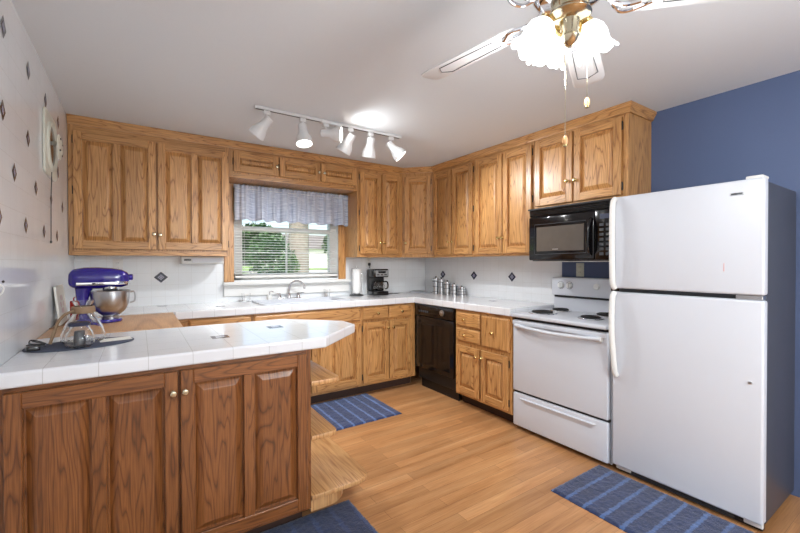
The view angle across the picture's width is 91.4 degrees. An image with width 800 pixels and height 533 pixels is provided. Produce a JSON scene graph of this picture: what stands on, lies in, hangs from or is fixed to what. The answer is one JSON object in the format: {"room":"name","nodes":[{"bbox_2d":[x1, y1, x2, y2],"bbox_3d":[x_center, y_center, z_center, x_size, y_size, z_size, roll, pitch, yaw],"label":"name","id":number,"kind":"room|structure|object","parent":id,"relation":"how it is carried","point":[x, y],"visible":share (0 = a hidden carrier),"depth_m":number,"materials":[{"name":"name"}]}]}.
{"room":"kitchen","nodes":[
{"label":"kitchen","id":0,"kind":"room"},
{"bbox_2d":[0,0,74,365],"bbox_3d":[-0.847,0.125,0.392,0.122,2.414,6.500,0,1,-34],"label":"wall","id":1,"kind":"structure","parent":0,"point":[31,265],"depth_m":1.80,"materials":[{"name":"white paint"}]},
{"bbox_2d":[0,280,4,294],"bbox_3d":[-1.444,0.082,1.412,0.022,0.068,0.026,0,1,-34],"label":"wall hook","id":2,"kind":"object","parent":1,"relation":"attached to","point":[3,281],"visible":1,"depth_m":1.41,"materials":[{"name":"white plastic"}]},
{"bbox_2d":[42,107,62,242],"bbox_3d":[-2.003,-0.503,2.272,0.058,0.742,0.360,0,1,-34],"label":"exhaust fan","id":3,"kind":"object","parent":1,"relation":"attached to","point":[52,143],"visible":1,"depth_m":2.23,"materials":[{"name":"beige plastic"}]},
{"bbox_2d":[74,184,424,366],"bbox_3d":[-1.171,0.088,4.156,3.528,2.414,0.122,0,1,-34],"label":"wall","id":4,"kind":"structure","parent":0,"point":[157,280],"depth_m":3.61,"materials":[{"name":"white tile"}]},
{"bbox_2d":[113,259,122,269],"bbox_3d":[-2.367,-0.006,3.278,0.070,0.114,0.009,0,1,-34],"label":"wall outlet","id":5,"kind":"object","parent":4,"relation":"attached to","point":[117,263],"visible":0.75,"depth_m":3.28,"materials":[{"name":"white plastic"}]},
{"bbox_2d":[67,123,229,256],"bbox_3d":[-2.042,-0.597,3.266,1.095,1.016,0.380,0,1,-34],"label":"upper cabinet","id":6,"kind":"object","parent":4,"relation":"attached to","point":[130,194],"visible":0.98,"depth_m":3.10,"materials":[{"name":"brown wood"}]},
{"bbox_2d":[180,256,223,263],"bbox_3d":[-1.778,-0.057,3.514,0.340,0.067,0.132,0,1,-34],"label":"light","id":7,"kind":"object","parent":6,"relation":"attached to","point":[183,259],"visible":1,"depth_m":3.46,"materials":[{"name":"white plastic"}]},
{"bbox_2d":[192,258,221,262],"bbox_3d":[-1.716,-0.054,3.478,0.235,0.038,0.004,0,1,-34],"label":"diffuser","id":8,"kind":"object","parent":7,"relation":"attached to","point":[194,260],"depth_m":3.48,"materials":[{"name":"white plastic"}]},
{"bbox_2d":[223,183,350,296],"bbox_3d":[-1.151,-0.258,4.118,1.340,1.088,0.162,0,1,-34],"label":"window","id":9,"kind":"structure","parent":4,"relation":"in","point":[231,288],"depth_m":4.09,"materials":[{"name":"white paint"}]},
{"bbox_2d":[235,219,336,277],"bbox_3d":[-1.159,-0.324,4.095,1.080,0.870,0.036,0,1,-34],"label":"blind","id":10,"kind":"object","parent":9,"relation":"attached to","point":[244,223],"visible":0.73,"depth_m":4.06,"materials":[{"name":"white plastic"}]},
{"bbox_2d":[234,184,347,225],"bbox_3d":[-1.055,-0.617,4.027,1.216,0.349,0.091,0,1,-34],"label":"window valance","id":11,"kind":"object","parent":9,"relation":"hanging from","point":[255,203],"visible":0.98,"depth_m":3.98,"materials":[{"name":"grey fabric"}]},
{"bbox_2d":[229,148,356,194],"bbox_3d":[-1.061,-0.957,3.919,1.264,0.313,0.380,0,1,-34],"label":"upper cabinet","id":12,"kind":"object","parent":4,"relation":"attached to","point":[252,168],"visible":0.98,"depth_m":3.77,"materials":[{"name":"brown wood"}]},
{"bbox_2d":[66,100,656,173],"bbox_3d":[-0.248,-1.083,3.594,4.260,0.060,1.790,0,1,3],"label":"trim","id":13,"kind":"structure","parent":4,"relation":"attached to","point":[637,109],"depth_m":3.28,"materials":[{"name":"brown wood"}]},
{"bbox_2d":[366,258,370,266],"bbox_3d":[-0.372,-0.049,4.612,0.070,0.114,0.009,0,1,-34],"label":"wall outlet","id":14,"kind":"object","parent":4,"relation":"attached to","point":[368,260],"visible":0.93,"depth_m":4.61,"materials":[{"name":"white plastic"}]},
{"bbox_2d":[344,167,401,257],"bbox_3d":[-0.293,-0.612,4.436,0.577,1.016,0.380,0,1,-34],"label":"upper cabinet","id":15,"kind":"object","parent":4,"relation":"attached to","point":[374,228],"visible":0.97,"depth_m":4.29,"materials":[{"name":"brown wood"}]},
{"bbox_2d":[11,0,799,167],"bbox_3d":[0.660,-1.145,1.401,3.728,0.100,6.720,0,1,-34],"label":"ceiling","id":16,"kind":"structure","parent":0,"point":[199,67],"depth_m":2.14,"materials":[{"name":"paint"}]},
{"bbox_2d":[254,105,400,138],"bbox_3d":[-0.498,-1.094,3.007,1.200,0.027,0.044,0,1,-34],"label":"track rail","id":17,"kind":"object","parent":16,"relation":"attached to","point":[321,121],"visible":0.97,"depth_m":2.94,"materials":[{"name":"white metal"}]},
{"bbox_2d":[249,110,272,140],"bbox_3d":[-0.970,-0.980,2.721,0.168,0.204,0.119,0,1,16],"label":"track spotlight","id":18,"kind":"object","parent":17,"relation":"attached to","point":[259,130],"visible":1,"depth_m":2.69,"materials":[{"name":"white metal"}]},
{"bbox_2d":[296,118,312,147],"bbox_3d":[-0.698,-0.981,2.845,0.120,0.206,0.122,0,1,-34],"label":"track spotlight","id":19,"kind":"object","parent":17,"relation":"attached to","point":[303,139],"visible":1,"depth_m":2.83,"materials":[{"name":"white metal"}]},
{"bbox_2d":[320,123,342,142],"bbox_3d":[-0.521,-1.012,2.962,0.164,0.147,0.120,0,1,3],"label":"track spotlight","id":20,"kind":"object","parent":17,"relation":"attached to","point":[336,133],"visible":1,"depth_m":2.93,"materials":[{"name":"white metal"}]},
{"bbox_2d":[337,128,354,155],"bbox_3d":[-0.433,-0.983,3.091,0.133,0.208,0.147,0,1,-34],"label":"track spotlight","id":21,"kind":"object","parent":17,"relation":"attached to","point":[345,146],"visible":0.99,"depth_m":3.05,"materials":[{"name":"white metal"}]},
{"bbox_2d":[361,132,375,157],"bbox_3d":[-0.253,-0.984,3.205,0.120,0.208,0.133,0,1,-34],"label":"track spotlight","id":22,"kind":"object","parent":17,"relation":"attached to","point":[368,151],"visible":1,"depth_m":3.16,"materials":[{"name":"white metal"}]},
{"bbox_2d":[386,136,405,160],"bbox_3d":[-0.033,-0.988,3.285,0.169,0.202,0.119,0,1,-9],"label":"track spotlight","id":23,"kind":"object","parent":17,"relation":"attached to","point":[397,152],"visible":1,"depth_m":3.26,"materials":[{"name":"white metal"}]},
{"bbox_2d":[421,0,723,146],"bbox_3d":[0.497,-0.737,1.236,1.196,0.710,1.185,0,1,-34],"label":"ceiling fan","id":24,"kind":"object","parent":16,"relation":"hanging from","point":[560,28],"visible":1,"depth_m":1.24,"materials":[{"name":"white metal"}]},
{"bbox_2d":[302,366,799,532],"bbox_3d":[0.665,1.369,1.426,3.728,0.100,6.720,0,1,-34],"label":"floor","id":25,"kind":"structure","parent":0,"point":[443,464],"depth_m":2.46,"materials":[{"name":"brown wood"}]},
{"bbox_2d":[0,349,366,532],"bbox_3d":[-0.957,0.864,2.012,1.483,0.904,0.752,0,1,-34],"label":"base cabinet","id":26,"kind":"object","parent":25,"relation":"on","point":[240,445],"visible":0.98,"depth_m":1.61,"materials":[{"name":"brown wood"}]},
{"bbox_2d":[0,319,354,389],"bbox_3d":[-0.957,0.381,2.034,1.518,0.057,0.760,0,1,-34],"label":"countertop","id":27,"kind":"structure","parent":26,"relation":"on","point":[153,349],"depth_m":1.72,"materials":[{"name":"white tile"}]},
{"bbox_2d":[22,337,133,352],"bbox_3d":[-1.454,0.354,1.787,0.393,0.004,0.272,0,1,-34],"label":"placemat","id":28,"kind":"object","parent":27,"relation":"on","point":[56,346],"visible":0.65,"depth_m":1.72,"materials":[{"name":"blue fabric"}]},
{"bbox_2d":[25,340,46,351],"bbox_3d":[-1.564,0.336,1.677,0.132,0.032,0.066,0,1,45],"label":"cord","id":29,"kind":"object","parent":28,"relation":"on","point":[30,347],"visible":1,"depth_m":1.65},
{"bbox_2d":[48,300,105,344],"bbox_3d":[-1.497,0.256,1.823,0.198,0.190,0.168,0,1,-34],"label":"glass carafe","id":30,"kind":"object","parent":28,"relation":"on","point":[82,310],"visible":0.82,"depth_m":1.80,"materials":[{"name":"white"}]},
{"bbox_2d":[63,321,94,348],"bbox_3d":[-1.402,0.296,1.709,0.108,0.112,0.108,0,1,-34],"label":"glass jar","id":31,"kind":"object","parent":28,"relation":"on","point":[79,334],"visible":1,"depth_m":1.68,"materials":[{"name":"white"}]},
{"bbox_2d":[100,336,131,341],"bbox_3d":[-1.369,0.350,1.879,0.124,0.002,0.084,-1,1,-42],"label":"note card","id":32,"kind":"object","parent":28,"relation":"on","point":[126,337],"visible":0.86,"depth_m":1.87,"materials":[{"name":"paper"}]},
{"bbox_2d":[311,407,335,440],"bbox_3d":[-0.576,0.859,2.285,0.145,0.026,0.702,0,1,-34],"label":"shelf","id":33,"kind":"object","parent":26,"relation":"attached to","point":[320,427],"depth_m":2.06,"materials":[{"name":"brown wood"}]},
{"bbox_2d":[311,361,338,385],"bbox_3d":[-0.571,0.585,2.286,0.158,0.026,0.702,0,1,-34],"label":"shelf","id":34,"kind":"object","parent":26,"relation":"attached to","point":[320,375],"depth_m":2.05,"materials":[{"name":"brown wood"}]},
{"bbox_2d":[311,436,366,500],"bbox_3d":[-0.492,1.160,2.343,0.345,0.026,0.702,0,1,-34],"label":"shelf","id":35,"kind":"object","parent":26,"relation":"attached to","point":[333,470],"depth_m":2.20,"materials":[{"name":"brown wood"}]},
{"bbox_2d":[179,315,251,326],"bbox_3d":[-1.652,0.852,3.377,0.585,0.904,0.650,0,1,-34],"label":"base cabinet","id":36,"kind":"object","parent":25,"relation":"on","point":[240,318],"visible":0.02,"depth_m":3.14,"materials":[{"name":"brown wood"}]},
{"bbox_2d":[251,307,360,403],"bbox_3d":[-0.973,0.846,3.831,1.045,0.904,0.650,0,1,-34],"label":"base cabinet","id":37,"kind":"object","parent":25,"relation":"on","point":[342,357],"visible":0.29,"depth_m":3.75,"materials":[{"name":"brown wood"}]},
{"bbox_2d":[68,292,553,319],"bbox_3d":[-0.600,0.371,3.305,3.525,0.063,1.932,0,1,-34],"label":"countertop","id":38,"kind":"structure","parent":37,"relation":"on","point":[498,306],"depth_m":3.50,"materials":[{"name":"white tile"}]},
{"bbox_2d":[37,312,182,338],"bbox_3d":[-1.760,0.379,2.448,0.638,0.056,0.804,0,1,-34],"label":"cutting board","id":39,"kind":"object","parent":38,"relation":"on","point":[138,322],"visible":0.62,"depth_m":2.37,"materials":[{"name":"beige wood"}]},
{"bbox_2d":[53,284,67,325],"bbox_3d":[-2.106,0.234,2.426,0.035,0.233,0.280,0,1,-34],"label":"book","id":40,"kind":"object","parent":39,"relation":"on","point":[59,295],"visible":0.98,"depth_m":2.38,"materials":[{"name":"paper"}]},
{"bbox_2d":[49,267,135,328],"bbox_3d":[-1.904,0.178,2.422,0.216,0.346,0.441,0,1,40],"label":"stand mixer","id":41,"kind":"object","parent":39,"relation":"on","point":[109,302],"visible":0.73,"depth_m":2.42,"materials":[{"name":"metal"}]},
{"bbox_2d":[89,289,135,318],"bbox_3d":[-1.835,0.241,2.500,0.244,0.177,0.216,0,1,-34],"label":"bowl","id":42,"kind":"object","parent":41,"relation":"on","point":[109,303],"depth_m":2.43,"materials":[{"name":"metal"}]},
{"bbox_2d":[242,293,250,301],"bbox_3d":[-1.479,0.298,3.754,0.080,0.078,0.080,0,1,-34],"label":"drinking glass","id":43,"kind":"object","parent":38,"relation":"on","point":[245,296],"visible":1,"depth_m":3.73,"materials":[{"name":"white"}]},
{"bbox_2d":[267,291,273,299],"bbox_3d":[-1.296,0.289,3.893,0.062,0.094,0.057,0,1,-34],"label":"soap dispenser","id":44,"kind":"object","parent":38,"relation":"on","point":[269,297],"visible":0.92,"depth_m":3.87,"materials":[{"name":"white plastic"}]},
{"bbox_2d":[275,280,305,298],"bbox_3d":[-1.118,0.237,3.987,0.304,0.195,0.138,0,1,-34],"label":"faucet","id":45,"kind":"object","parent":38,"relation":"on","point":[301,282],"visible":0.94,"depth_m":4.01,"materials":[{"name":"silver metal"}]},
{"bbox_2d":[251,296,349,304],"bbox_3d":[-0.963,0.409,3.830,0.860,0.165,0.450,0,1,-34],"label":"sink","id":46,"kind":"object","parent":38,"relation":"in","point":[328,298],"visible":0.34,"depth_m":3.93,"materials":[{"name":"white ceramic"}]},
{"bbox_2d":[324,289,329,296],"bbox_3d":[-0.792,0.288,4.238,0.066,0.085,0.066,0,1,-34],"label":"drinking glass","id":47,"kind":"object","parent":38,"relation":"on","point":[326,291],"visible":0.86,"depth_m":4.21,"materials":[{"name":"white"}]},
{"bbox_2d":[350,266,362,295],"bbox_3d":[-0.490,0.164,4.397,0.156,0.330,0.156,0,1,-34],"label":"paper towel holder","id":48,"kind":"object","parent":38,"relation":"on","point":[353,294],"visible":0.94,"depth_m":4.36,"materials":[{"name":"silver metal"}]},
{"bbox_2d":[352,269,360,292],"bbox_3d":[-0.490,0.161,4.397,0.094,0.263,0.094,0,1,-34],"label":"paper towel roll","id":49,"kind":"object","parent":48,"relation":"on","point":[356,273],"visible":1,"depth_m":4.36,"materials":[{"name":"white paper"}]},
{"bbox_2d":[367,269,396,295],"bbox_3d":[-0.156,0.176,4.574,0.417,0.300,0.206,0,1,-26],"label":"coffee maker","id":50,"kind":"object","parent":38,"relation":"on","point":[375,277],"visible":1,"depth_m":4.46,"materials":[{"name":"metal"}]},
{"bbox_2d":[409,290,430,292],"bbox_3d":[0.251,0.311,4.864,0.170,0.023,0.250,-1,1,-42],"label":"serving tray","id":51,"kind":"object","parent":38,"relation":"on","point":[413,291],"visible":1,"depth_m":4.87,"materials":[{"name":"white ceramic"}]},
{"bbox_2d":[432,276,438,292],"bbox_3d":[0.434,0.221,4.733,0.082,0.205,0.082,0,1,-34],"label":"canister","id":52,"kind":"object","parent":38,"relation":"on","point":[435,280],"visible":0.78,"depth_m":4.70,"materials":[{"name":"metal"}]},
{"bbox_2d":[438,277,444,293],"bbox_3d":[0.492,0.225,4.655,0.089,0.198,0.089,0,1,-34],"label":"canister","id":53,"kind":"object","parent":38,"relation":"on","point":[440,281],"visible":0.81,"depth_m":4.62,"materials":[{"name":"metal"}]},
{"bbox_2d":[443,280,450,294],"bbox_3d":[0.553,0.242,4.574,0.093,0.165,0.093,0,1,-34],"label":"canister","id":54,"kind":"object","parent":38,"relation":"on","point":[446,284],"visible":0.84,"depth_m":4.54,"materials":[{"name":"metal"}]},
{"bbox_2d":[450,283,457,294],"bbox_3d":[0.621,0.258,4.481,0.099,0.135,0.099,0,1,-34],"label":"canister","id":55,"kind":"object","parent":38,"relation":"on","point":[453,287],"visible":0.85,"depth_m":4.44,"materials":[{"name":"metal"}]},
{"bbox_2d":[457,286,465,295],"bbox_3d":[0.693,0.272,4.391,0.097,0.110,0.097,0,1,-34],"label":"canister","id":56,"kind":"object","parent":38,"relation":"on","point":[461,290],"visible":1,"depth_m":4.35,"materials":[{"name":"metal"}]},
{"bbox_2d":[261,500,377,532],"bbox_3d":[-0.490,1.311,1.668,0.924,0.014,0.652,0,1,-34],"label":"rug","id":57,"kind":"object","parent":25,"relation":"on","point":[343,517],"visible":1,"depth_m":1.98,"materials":[{"name":"blue fabric"}]},
{"bbox_2d":[311,393,401,430],"bbox_3d":[-0.524,1.294,3.472,0.874,0.014,0.649,0,1,-34],"label":"rug","id":58,"kind":"object","parent":25,"relation":"on","point":[355,410],"visible":0.73,"depth_m":3.49,"materials":[{"name":"blue fabric"}]},
{"bbox_2d":[357,303,414,393],"bbox_3d":[-0.263,0.840,4.306,0.660,0.904,0.650,0,1,-34],"label":"base cabinet","id":59,"kind":"object","parent":25,"relation":"on","point":[387,331],"visible":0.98,"depth_m":4.04,"materials":[{"name":"brown wood"}]},
{"bbox_2d":[416,303,459,400],"bbox_3d":[0.576,0.841,4.115,0.620,0.902,0.596,0,1,-34],"label":"dishwasher","id":60,"kind":"object","parent":25,"relation":"on","point":[436,325],"visible":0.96,"depth_m":3.92,"materials":[{"name":"metal"}]},
{"bbox_2d":[456,309,514,421],"bbox_3d":[0.946,0.845,3.585,0.650,0.904,0.672,0,1,-34],"label":"base cabinet","id":61,"kind":"object","parent":25,"relation":"on","point":[484,341],"visible":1,"depth_m":3.38,"materials":[{"name":"brown wood"}]},
{"bbox_2d":[511,277,618,464],"bbox_3d":[1.345,0.699,2.973,0.654,1.206,0.775,0,1,-34],"label":"range","id":62,"kind":"object","parent":25,"relation":"on","point":[563,376],"visible":0.79,"depth_m":2.81,"materials":[{"name":"white metal"}]},
{"bbox_2d":[511,309,608,329],"bbox_3d":[1.334,0.387,2.963,0.573,0.029,0.773,0,1,-34],"label":"cooktop","id":63,"kind":"object","parent":62,"relation":"in","point":[590,319],"depth_m":2.89,"materials":[{"name":"white metal"}]},
{"bbox_2d":[551,465,753,532],"bbox_3d":[1.363,1.304,2.019,0.516,0.014,0.974,0,1,-34],"label":"rug","id":64,"kind":"object","parent":25,"relation":"on","point":[630,505],"visible":1,"depth_m":2.12,"materials":[{"name":"blue fabric"}]},
{"bbox_2d":[609,174,795,530],"bbox_3d":[1.774,0.429,2.332,0.660,1.758,0.725,0,1,-34],"label":"refrigerator","id":65,"kind":"object","parent":25,"relation":"on","point":[702,312],"visible":1,"depth_m":2.10,"materials":[{"name":"white metal"}]},
{"bbox_2d":[425,70,799,496],"bbox_3d":[2.150,0.099,2.469,0.122,2.414,6.620,0,1,-34],"label":"wall","id":66,"kind":"structure","parent":0,"point":[737,134],"depth_m":2.56,"materials":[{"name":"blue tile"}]},
{"bbox_2d":[395,172,447,257],"bbox_3d":[0.242,-0.616,4.672,0.594,1.016,0.582,0,1,-34],"label":"upper cabinet","id":67,"kind":"object","parent":66,"relation":"attached to","point":[417,188],"visible":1,"depth_m":4.43,"materials":[{"name":"brown wood"}]},
{"bbox_2d":[433,160,488,256],"bbox_3d":[0.672,-0.612,4.219,0.380,1.016,0.647,0,1,-34],"label":"upper cabinet","id":68,"kind":"object","parent":66,"relation":"attached to","point":[454,186],"visible":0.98,"depth_m":4.09,"materials":[{"name":"brown wood"}]},
{"bbox_2d":[475,141,534,256],"bbox_3d":[1.049,-0.607,3.656,0.380,1.016,0.702,0,1,-34],"label":"upper cabinet","id":69,"kind":"object","parent":66,"relation":"attached to","point":[504,180],"visible":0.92,"depth_m":3.53,"materials":[{"name":"brown wood"}]},
{"bbox_2d":[576,263,583,276],"bbox_3d":[1.519,0.029,3.297,0.009,0.114,0.070,0,1,-34],"label":"wall outlet","id":70,"kind":"object","parent":66,"relation":"attached to","point":[579,266],"visible":1,"depth_m":3.29,"materials":[{"name":"beige plastic"}]},
{"bbox_2d":[534,112,650,208],"bbox_3d":[1.456,-0.793,3.045,0.380,0.633,0.757,0,1,-34],"label":"upper cabinet","id":71,"kind":"object","parent":66,"relation":"attached to","point":[608,158],"visible":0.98,"depth_m":2.83,"materials":[{"name":"brown wood"}]},
{"bbox_2d":[528,198,611,261],"bbox_3d":[1.422,-0.255,3.029,0.455,0.436,0.756,0,1,-34],"label":"microwave","id":72,"kind":"object","parent":71,"relation":"attached to","point":[574,232],"visible":0.71,"depth_m":2.92,"materials":[{"name":"black plastic"}]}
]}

